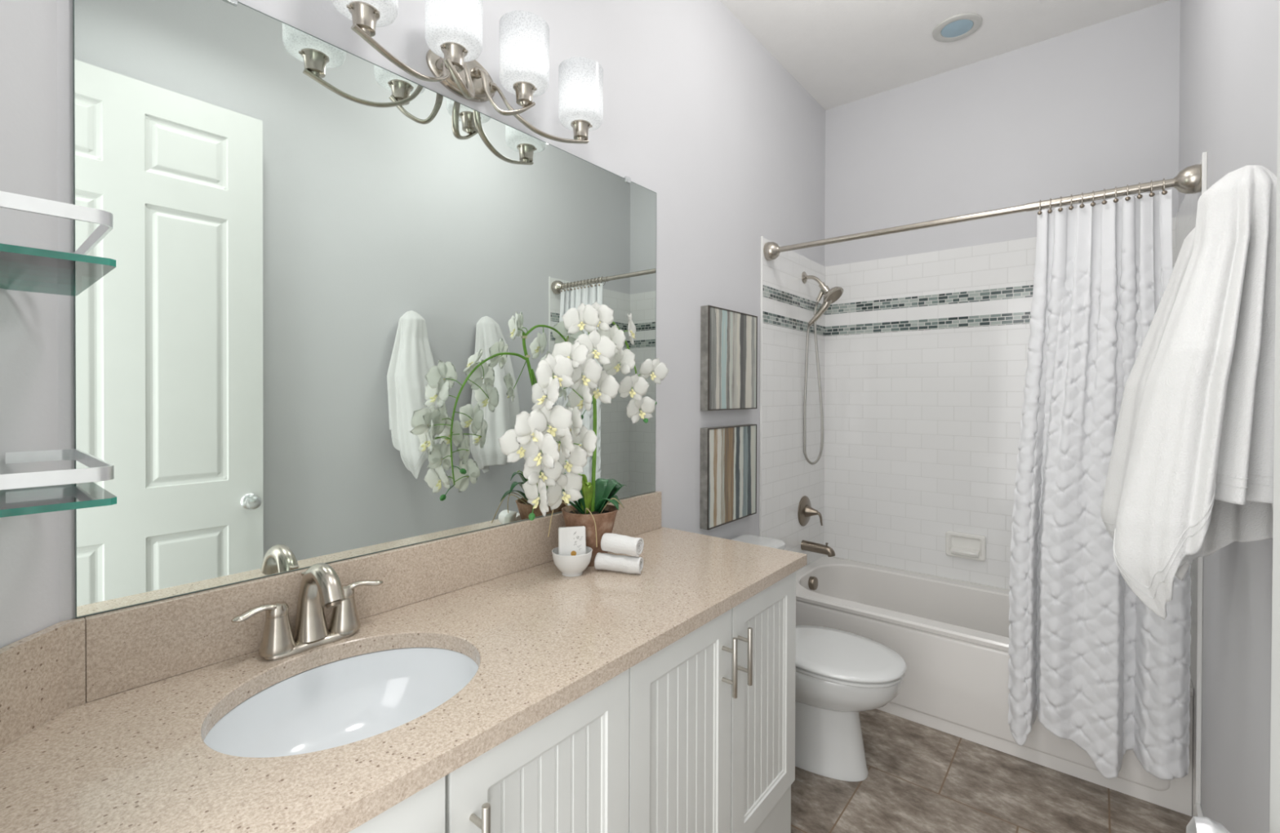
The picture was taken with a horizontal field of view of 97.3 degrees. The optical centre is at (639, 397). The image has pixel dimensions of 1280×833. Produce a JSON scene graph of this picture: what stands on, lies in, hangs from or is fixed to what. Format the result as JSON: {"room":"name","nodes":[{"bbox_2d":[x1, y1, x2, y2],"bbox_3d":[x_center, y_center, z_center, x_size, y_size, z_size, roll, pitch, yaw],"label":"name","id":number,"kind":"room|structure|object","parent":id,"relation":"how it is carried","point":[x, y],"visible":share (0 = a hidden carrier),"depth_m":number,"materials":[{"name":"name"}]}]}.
{"room":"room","nodes":[
{"label":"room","id":0,"kind":"room"},
{"bbox_2d":[0,0,58,648],"bbox_3d":[-0.776,-0.155,0.636,0.520,3.065,0.210,1,1,39],"label":"wall","id":1,"kind":"structure","parent":0,"point":[29,543],"depth_m":0.83,"materials":[{"name":"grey paint"}]},
{"bbox_2d":[0,191,115,295],"bbox_3d":[-0.762,-0.177,0.712,0.325,0.075,0.103,1,1,39],"label":"glass shelf","id":2,"kind":"object","parent":1,"relation":"attached to","point":[25,268],"visible":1,"depth_m":0.67,"materials":[{"name":"glass"}]},
{"bbox_2d":[0,448,116,517],"bbox_3d":[-0.763,0.107,0.714,0.325,0.056,0.103,1,1,39],"label":"glass shelf","id":3,"kind":"object","parent":1,"relation":"attached to","point":[51,491],"visible":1,"depth_m":0.66,"materials":[{"name":"glass"}]},
{"bbox_2d":[56,0,825,622],"bbox_3d":[0.018,-0.163,2.105,0.100,3.065,3.491,1,1,39],"label":"wall","id":4,"kind":"structure","parent":0,"point":[699,114],"depth_m":2.17,"materials":[{"name":"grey paint"}]},
{"bbox_2d":[72,0,656,617],"bbox_3d":[-0.418,-0.202,1.478,0.011,1.103,1.512,1,1,39],"label":"wall mirror","id":5,"kind":"object","parent":4,"relation":"attached to","point":[336,285],"visible":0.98,"depth_m":1.15,"materials":[{"name":"silver glass"}]},
{"bbox_2d":[84,490,661,702],"bbox_3d":[-0.407,0.417,1.491,0.019,0.134,1.522,1,1,39],"label":"backsplash","id":6,"kind":"structure","parent":4,"relation":"attached to","point":[130,647],"depth_m":1.10,"materials":[{"name":"beige stone"}]},
{"bbox_2d":[330,0,603,143],"bbox_3d":[-0.382,-0.820,1.376,0.187,0.244,0.731,1,1,39],"label":"vanity light","id":7,"kind":"object","parent":4,"relation":"attached to","point":[453,28],"visible":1,"depth_m":1.38,"materials":[{"name":"white glass"}]},
{"bbox_2d":[435,57,444,71],"bbox_3d":[-0.475,-0.807,1.362,0.026,0.026,0.026,1,1,39],"label":"socket","id":8,"kind":"object","parent":7,"relation":"attached to","point":[439,60],"depth_m":1.36,"materials":[{"name":"silver metal"}]},
{"bbox_2d":[472,66,481,78],"bbox_3d":[-0.415,-0.827,1.436,0.026,0.026,0.026,1,1,39],"label":"socket","id":9,"kind":"object","parent":7,"relation":"attached to","point":[477,70],"depth_m":1.43,"materials":[{"name":"silver metal"}]},
{"bbox_2d":[488,81,497,94],"bbox_3d":[-0.387,-0.807,1.470,0.026,0.026,0.026,1,1,39],"label":"socket","id":10,"kind":"object","parent":7,"relation":"attached to","point":[493,86],"depth_m":1.46,"materials":[{"name":"silver metal"}]},
{"bbox_2d":[699,423,756,529],"bbox_3d":[0.394,0.332,2.460,0.040,0.413,0.418,1,1,39],"label":"canvas painting","id":11,"kind":"object","parent":4,"relation":"attached to","point":[728,453],"visible":1,"depth_m":2.41,"materials":[{"name":"multicoloured fabric"}]},
{"bbox_2d":[700,305,757,410],"bbox_3d":[0.395,-0.160,2.456,0.040,0.427,0.418,1,1,39],"label":"canvas painting","id":12,"kind":"object","parent":4,"relation":"attached to","point":[728,338],"visible":1,"depth_m":2.40,"materials":[{"name":"multicoloured fabric"}]},
{"bbox_2d":[759,235,763,536],"bbox_3d":[0.583,0.297,2.716,0.012,2.141,0.008,1,1,39],"label":"trim","id":13,"kind":"structure","parent":4,"relation":"attached to","point":[762,237],"depth_m":2.71,"materials":[{"name":"white paint"}]},
{"bbox_2d":[761,237,825,571],"bbox_3d":[0.840,0.297,3.035,0.009,2.137,0.813,1,1,39],"label":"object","id":14,"kind":"structure","parent":4,"relation":"attached to","point":[787,476],"depth_m":2.98,"materials":[{"name":"white tile"}]},
{"bbox_2d":[762,311,825,336],"bbox_3d":[0.845,-0.388,3.025,0.001,0.056,0.800,1,1,39],"label":"trim","id":15,"kind":"structure","parent":4,"relation":"attached to","point":[767,317],"depth_m":2.95,"materials":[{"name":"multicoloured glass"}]},
{"bbox_2d":[763,284,825,314],"bbox_3d":[0.845,-0.515,3.024,0.001,0.056,0.800,1,1,39],"label":"trim","id":16,"kind":"structure","parent":4,"relation":"attached to","point":[769,292],"depth_m":2.94,"materials":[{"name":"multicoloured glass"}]},
{"bbox_2d":[797,495,822,525],"bbox_3d":[0.948,0.628,3.079,0.106,0.166,0.166,1,1,39],"label":"shower valve","id":17,"kind":"object","parent":4,"relation":"attached to","point":[805,511],"visible":1,"depth_m":3.07,"materials":[{"name":"silver metal"}]},
{"bbox_2d":[800,539,835,556],"bbox_3d":[0.967,0.815,3.047,0.179,0.072,0.056,1,1,39],"label":"tub spout","id":18,"kind":"object","parent":4,"relation":"attached to","point":[806,545],"visible":1,"depth_m":3.03,"materials":[{"name":"silver metal"}]},
{"bbox_2d":[801,271,843,464],"bbox_3d":[0.981,-0.161,3.029,0.209,1.057,0.116,1,1,39],"label":"shower","id":19,"kind":"object","parent":4,"relation":"attached to","point":[831,295],"visible":1,"depth_m":3.04,"materials":[{"name":"silver metal"}]},
{"bbox_2d":[763,164,1201,260],"bbox_3d":[1.206,-0.705,2.273,1.504,0.090,0.090,1,1,39],"label":"shower rod","id":20,"kind":"object","parent":4,"relation":"attached to","point":[1188,180],"visible":1,"depth_m":2.08,"materials":[{"name":"silver metal"}]},
{"bbox_2d":[1037,200,1042,214],"bbox_3d":[1.462,-0.691,2.057,0.014,0.063,0.060,1,1,39],"label":"curtain ring","id":21,"kind":"object","parent":20,"relation":"hanging from","point":[1039,212],"visible":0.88,"depth_m":2.04,"materials":[{"name":"silver metal"}]},
{"bbox_2d":[1047,197,1052,213],"bbox_3d":[1.485,-0.691,2.038,0.014,0.063,0.060,1,1,39],"label":"curtain ring","id":22,"kind":"object","parent":20,"relation":"hanging from","point":[1050,211],"visible":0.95,"depth_m":2.02,"materials":[{"name":"silver metal"}]},
{"bbox_2d":[1057,195,1062,211],"bbox_3d":[1.508,-0.690,2.018,0.014,0.063,0.060,1,1,39],"label":"curtain ring","id":23,"kind":"object","parent":20,"relation":"hanging from","point":[1060,209],"visible":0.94,"depth_m":2.00,"materials":[{"name":"silver metal"}]},
{"bbox_2d":[1068,194,1073,209],"bbox_3d":[1.532,-0.690,2.000,0.014,0.063,0.060,1,1,39],"label":"curtain ring","id":24,"kind":"object","parent":20,"relation":"hanging from","point":[1071,206],"visible":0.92,"depth_m":1.98,"materials":[{"name":"silver metal"}]},
{"bbox_2d":[1079,192,1084,208],"bbox_3d":[1.555,-0.690,1.981,0.014,0.063,0.060,1,1,39],"label":"curtain ring","id":25,"kind":"object","parent":20,"relation":"hanging from","point":[1082,205],"visible":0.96,"depth_m":1.96,"materials":[{"name":"silver metal"}]},
{"bbox_2d":[1090,190,1095,206],"bbox_3d":[1.578,-0.690,1.962,0.014,0.063,0.060,1,1,39],"label":"curtain ring","id":26,"kind":"object","parent":20,"relation":"hanging from","point":[1092,204],"visible":1,"depth_m":1.95,"materials":[{"name":"silver metal"}]},
{"bbox_2d":[1007,188,1191,780],"bbox_3d":[1.553,0.292,1.926,0.481,1.937,0.140,1,1,39],"label":"shower curtain","id":27,"kind":"object","parent":20,"relation":"hanging from","point":[1101,671],"visible":0.87,"depth_m":1.92,"materials":[{"name":"white fabric"}]},
{"bbox_2d":[1102,188,1106,204],"bbox_3d":[1.602,-0.690,1.943,0.014,0.063,0.060,1,1,39],"label":"curtain ring","id":28,"kind":"object","parent":20,"relation":"hanging from","point":[1104,202],"visible":0.99,"depth_m":1.93,"materials":[{"name":"silver metal"}]},
{"bbox_2d":[1113,186,1118,202],"bbox_3d":[1.625,-0.689,1.924,0.014,0.063,0.060,1,1,39],"label":"curtain ring","id":29,"kind":"object","parent":20,"relation":"hanging from","point":[1115,200],"visible":0.97,"depth_m":1.91,"materials":[{"name":"silver metal"}]},
{"bbox_2d":[1124,184,1130,200],"bbox_3d":[1.648,-0.689,1.905,0.014,0.063,0.060,1,1,39],"label":"curtain ring","id":30,"kind":"object","parent":20,"relation":"hanging from","point":[1126,198],"visible":0.93,"depth_m":1.89,"materials":[{"name":"silver metal"}]},
{"bbox_2d":[1137,182,1142,199],"bbox_3d":[1.672,-0.689,1.886,0.014,0.063,0.060,1,1,39],"label":"curtain ring","id":31,"kind":"object","parent":20,"relation":"hanging from","point":[1139,196],"visible":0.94,"depth_m":1.87,"materials":[{"name":"silver metal"}]},
{"bbox_2d":[1149,180,1155,196],"bbox_3d":[1.695,-0.689,1.867,0.014,0.063,0.060,1,1,39],"label":"curtain ring","id":32,"kind":"object","parent":20,"relation":"hanging from","point":[1151,194],"visible":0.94,"depth_m":1.85,"materials":[{"name":"silver metal"}]},
{"bbox_2d":[1161,177,1167,195],"bbox_3d":[1.718,-0.689,1.848,0.014,0.063,0.060,1,1,39],"label":"curtain ring","id":33,"kind":"object","parent":20,"relation":"hanging from","point":[1164,192],"visible":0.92,"depth_m":1.83,"materials":[{"name":"silver metal"}]},
{"bbox_2d":[720,0,1169,110],"bbox_3d":[0.653,-1.740,1.581,1.724,0.100,3.491,1,1,39],"label":"ceiling","id":34,"kind":"structure","parent":0,"point":[842,52],"depth_m":2.62,"materials":[{"name":"white paint"}]},
{"bbox_2d":[932,13,982,42],"bbox_3d":[1.452,-1.689,2.581,0.200,0.010,0.200,1,1,39],"label":"recessed light","id":35,"kind":"object","parent":34,"relation":"in","point":[960,26],"visible":1,"depth_m":2.57,"materials":[{"name":"white plastic"}]},
{"bbox_2d":[791,708,1192,832],"bbox_3d":[0.643,1.425,1.604,1.724,0.100,3.491,1,1,39],"label":"floor","id":36,"kind":"structure","parent":0,"point":[921,778],"depth_m":1.94,"materials":[{"name":"brown tile"}]},
{"bbox_2d":[348,571,795,832],"bbox_3d":[-0.230,0.947,1.259,0.595,0.854,1.607,1,1,39],"label":"vanity cabinet","id":37,"kind":"object","parent":36,"relation":"on","point":[698,735],"visible":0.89,"depth_m":1.21,"materials":[{"name":"white paint"}]},
{"bbox_2d":[0,490,807,832],"bbox_3d":[-0.226,0.435,1.278,0.570,0.166,1.652,1,1,39],"label":"countertop","id":38,"kind":"structure","parent":37,"relation":"on","point":[106,718],"depth_m":0.95,"materials":[{"name":"beige stone"}]},
{"bbox_2d":[231,562,383,660],"bbox_3d":[-0.637,0.402,1.102,0.219,0.167,0.175,0,0,-13],"label":"faucet","id":39,"kind":"object","parent":38,"relation":"on","point":[321,586],"visible":1,"depth_m":1.08,"materials":[{"name":"silver metal"}]},
{"bbox_2d":[203,647,478,757],"bbox_3d":[-0.485,0.596,0.967,0.378,0.152,0.453,1,1,39],"label":"sink","id":40,"kind":"object","parent":38,"relation":"in","point":[353,699],"visible":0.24,"depth_m":1.09,"materials":[{"name":"white ceramic"}]},
{"bbox_2d":[551,546,592,576],"bbox_3d":[-0.186,0.452,1.548,0.111,0.064,0.111,1,1,39],"label":"bowl","id":41,"kind":"object","parent":38,"relation":"on","point":[575,565],"visible":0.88,"depth_m":1.51,"materials":[{"name":"white ceramic"}]},
{"bbox_2d":[558,525,586,555],"bbox_3d":[-0.186,0.409,1.548,0.074,0.104,0.036,0,0,-14],"label":"soap","id":42,"kind":"object","parent":41,"relation":"in","point":[571,540],"visible":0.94,"depth_m":1.54,"materials":[{"name":"white paper"}]},
{"bbox_2d":[498,301,669,565],"bbox_3d":[-0.152,0.106,1.586,0.216,0.753,0.664,0,0,27],"label":"potted orchid","id":43,"kind":"object","parent":38,"relation":"on","point":[533,434],"visible":1,"depth_m":1.46,"materials":[{"name":"plant"}]},
{"bbox_2d":[594,552,643,573],"bbox_3d":[-0.058,0.459,1.558,0.131,0.046,0.045,0,0,18],"label":"rolled washcloth","id":44,"kind":"object","parent":38,"relation":"on","point":[603,561],"visible":1,"depth_m":1.54,"materials":[{"name":"white fabric"}]},
{"bbox_2d":[600,533,644,556],"bbox_3d":[-0.050,0.407,1.559,0.113,0.053,0.050,0,0,28],"label":"rolled washcloth","id":45,"kind":"object","parent":44,"relation":"on","point":[611,542],"visible":1,"depth_m":1.54,"materials":[{"name":"white fabric"}]},
{"bbox_2d":[731,534,906,781],"bbox_3d":[0.632,0.997,2.186,0.738,0.746,0.434,1,1,39],"label":"toilet","id":46,"kind":"object","parent":36,"relation":"on","point":[840,674],"visible":0.5,"depth_m":2.03,"materials":[{"name":"white ceramic"}]},
{"bbox_2d":[795,554,1193,816],"bbox_3d":[1.448,1.155,2.592,1.505,0.430,0.722,1,1,39],"label":"bathtub","id":47,"kind":"object","parent":36,"relation":"on","point":[951,635],"visible":0.49,"depth_m":2.36,"materials":[{"name":"white ceramic"}]},
{"bbox_2d":[824,0,1180,266],"bbox_3d":[1.718,-0.163,2.909,1.524,3.065,0.100,1,1,39],"label":"wall","id":48,"kind":"structure","parent":0,"point":[1095,107],"depth_m":2.77,"materials":[{"name":"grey paint"}]},
{"bbox_2d":[825,311,1031,336],"bbox_3d":[1.681,-0.385,2.861,1.506,0.056,0.001,1,1,39],"label":"trim","id":49,"kind":"structure","parent":48,"relation":"attached to","point":[1022,317],"depth_m":2.97,"materials":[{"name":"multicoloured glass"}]},
{"bbox_2d":[825,284,1033,314],"bbox_3d":[1.681,-0.511,2.860,1.506,0.056,0.001,1,1,39],"label":"trim","id":50,"kind":"structure","parent":48,"relation":"attached to","point":[1020,291],"depth_m":2.96,"materials":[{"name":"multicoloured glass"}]},
{"bbox_2d":[945,530,986,560],"bbox_3d":[1.651,0.757,2.862,0.180,0.128,0.044,1,1,39],"label":"soap dish","id":51,"kind":"object","parent":48,"relation":"attached to","point":[960,544],"visible":1,"depth_m":2.87,"materials":[{"name":"beige ceramic"}]},
{"bbox_2d":[951,546,979,557],"bbox_3d":[1.649,0.791,2.861,0.124,0.044,0.040,1,1,39],"label":"tray","id":52,"kind":"object","parent":51,"relation":"on","point":[956,551],"depth_m":2.86,"materials":[{"name":"beige ceramic"}]},
{"bbox_2d":[823,217,1175,588],"bbox_3d":[1.682,0.101,2.868,1.506,1.737,0.009,1,1,39],"label":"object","id":53,"kind":"structure","parent":48,"relation":"attached to","point":[922,427],"depth_m":2.99,"materials":[{"name":"white tile"}]},
{"bbox_2d":[1177,0,1279,832],"bbox_3d":[1.279,-0.152,1.081,0.100,3.065,3.491,1,1,39],"label":"wall","id":54,"kind":"structure","parent":0,"point":[1228,49],"depth_m":1.38,"materials":[{"name":"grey paint"}]},
{"bbox_2d":[1100,227,1195,580],"bbox_3d":[1.347,-0.001,1.435,0.315,0.898,0.245,0,0,-33],"label":"bath towel","id":55,"kind":"object","parent":54,"relation":"attached to","point":[1135,384],"visible":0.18,"depth_m":1.44,"materials":[{"name":"white fabric"}]},
{"bbox_2d":[1175,158,1201,816],"bbox_3d":[2.016,0.308,2.080,0.009,2.137,0.813,1,1,39],"label":"trim","id":56,"kind":"structure","parent":54,"relation":"attached to","point":[1185,218],"depth_m":1.88,"materials":[{"name":"white tile"}]},
{"bbox_2d":[1113,164,1276,618],"bbox_3d":[1.066,0.000,1.073,0.280,0.850,0.222,0,0,-34],"label":"bath towel","id":57,"kind":"object","parent":54,"relation":"attached to","point":[1198,482],"visible":0.91,"depth_m":0.99,"materials":[{"name":"white fabric"}]},
{"bbox_2d":[1195,803,1203,816],"bbox_3d":[0.977,1.329,0.816,0.014,0.105,2.450,1,1,39],"label":"baseboard","id":58,"kind":"structure","parent":54,"relation":"attached to","point":[1198,811],"depth_m":1.74,"materials":[{"name":"white paint"}]},
{"bbox_2d":[1195,151,1207,804],"bbox_3d":[1.756,0.307,1.762,0.012,2.141,0.008,1,1,39],"label":"trim","id":59,"kind":"structure","parent":54,"relation":"attached to","point":[1204,155],"depth_m":1.76,"materials":[{"name":"white paint"}]},
{"bbox_2d":[1186,0,1279,832],"bbox_3d":[0.358,0.133,0.207,0.155,2.478,0.859,1,1,39],"label":"door","id":60,"kind":"structure","parent":54,"relation":"in","point":[1197,824],"depth_m":0.54,"materials":[{"name":"white paint"}]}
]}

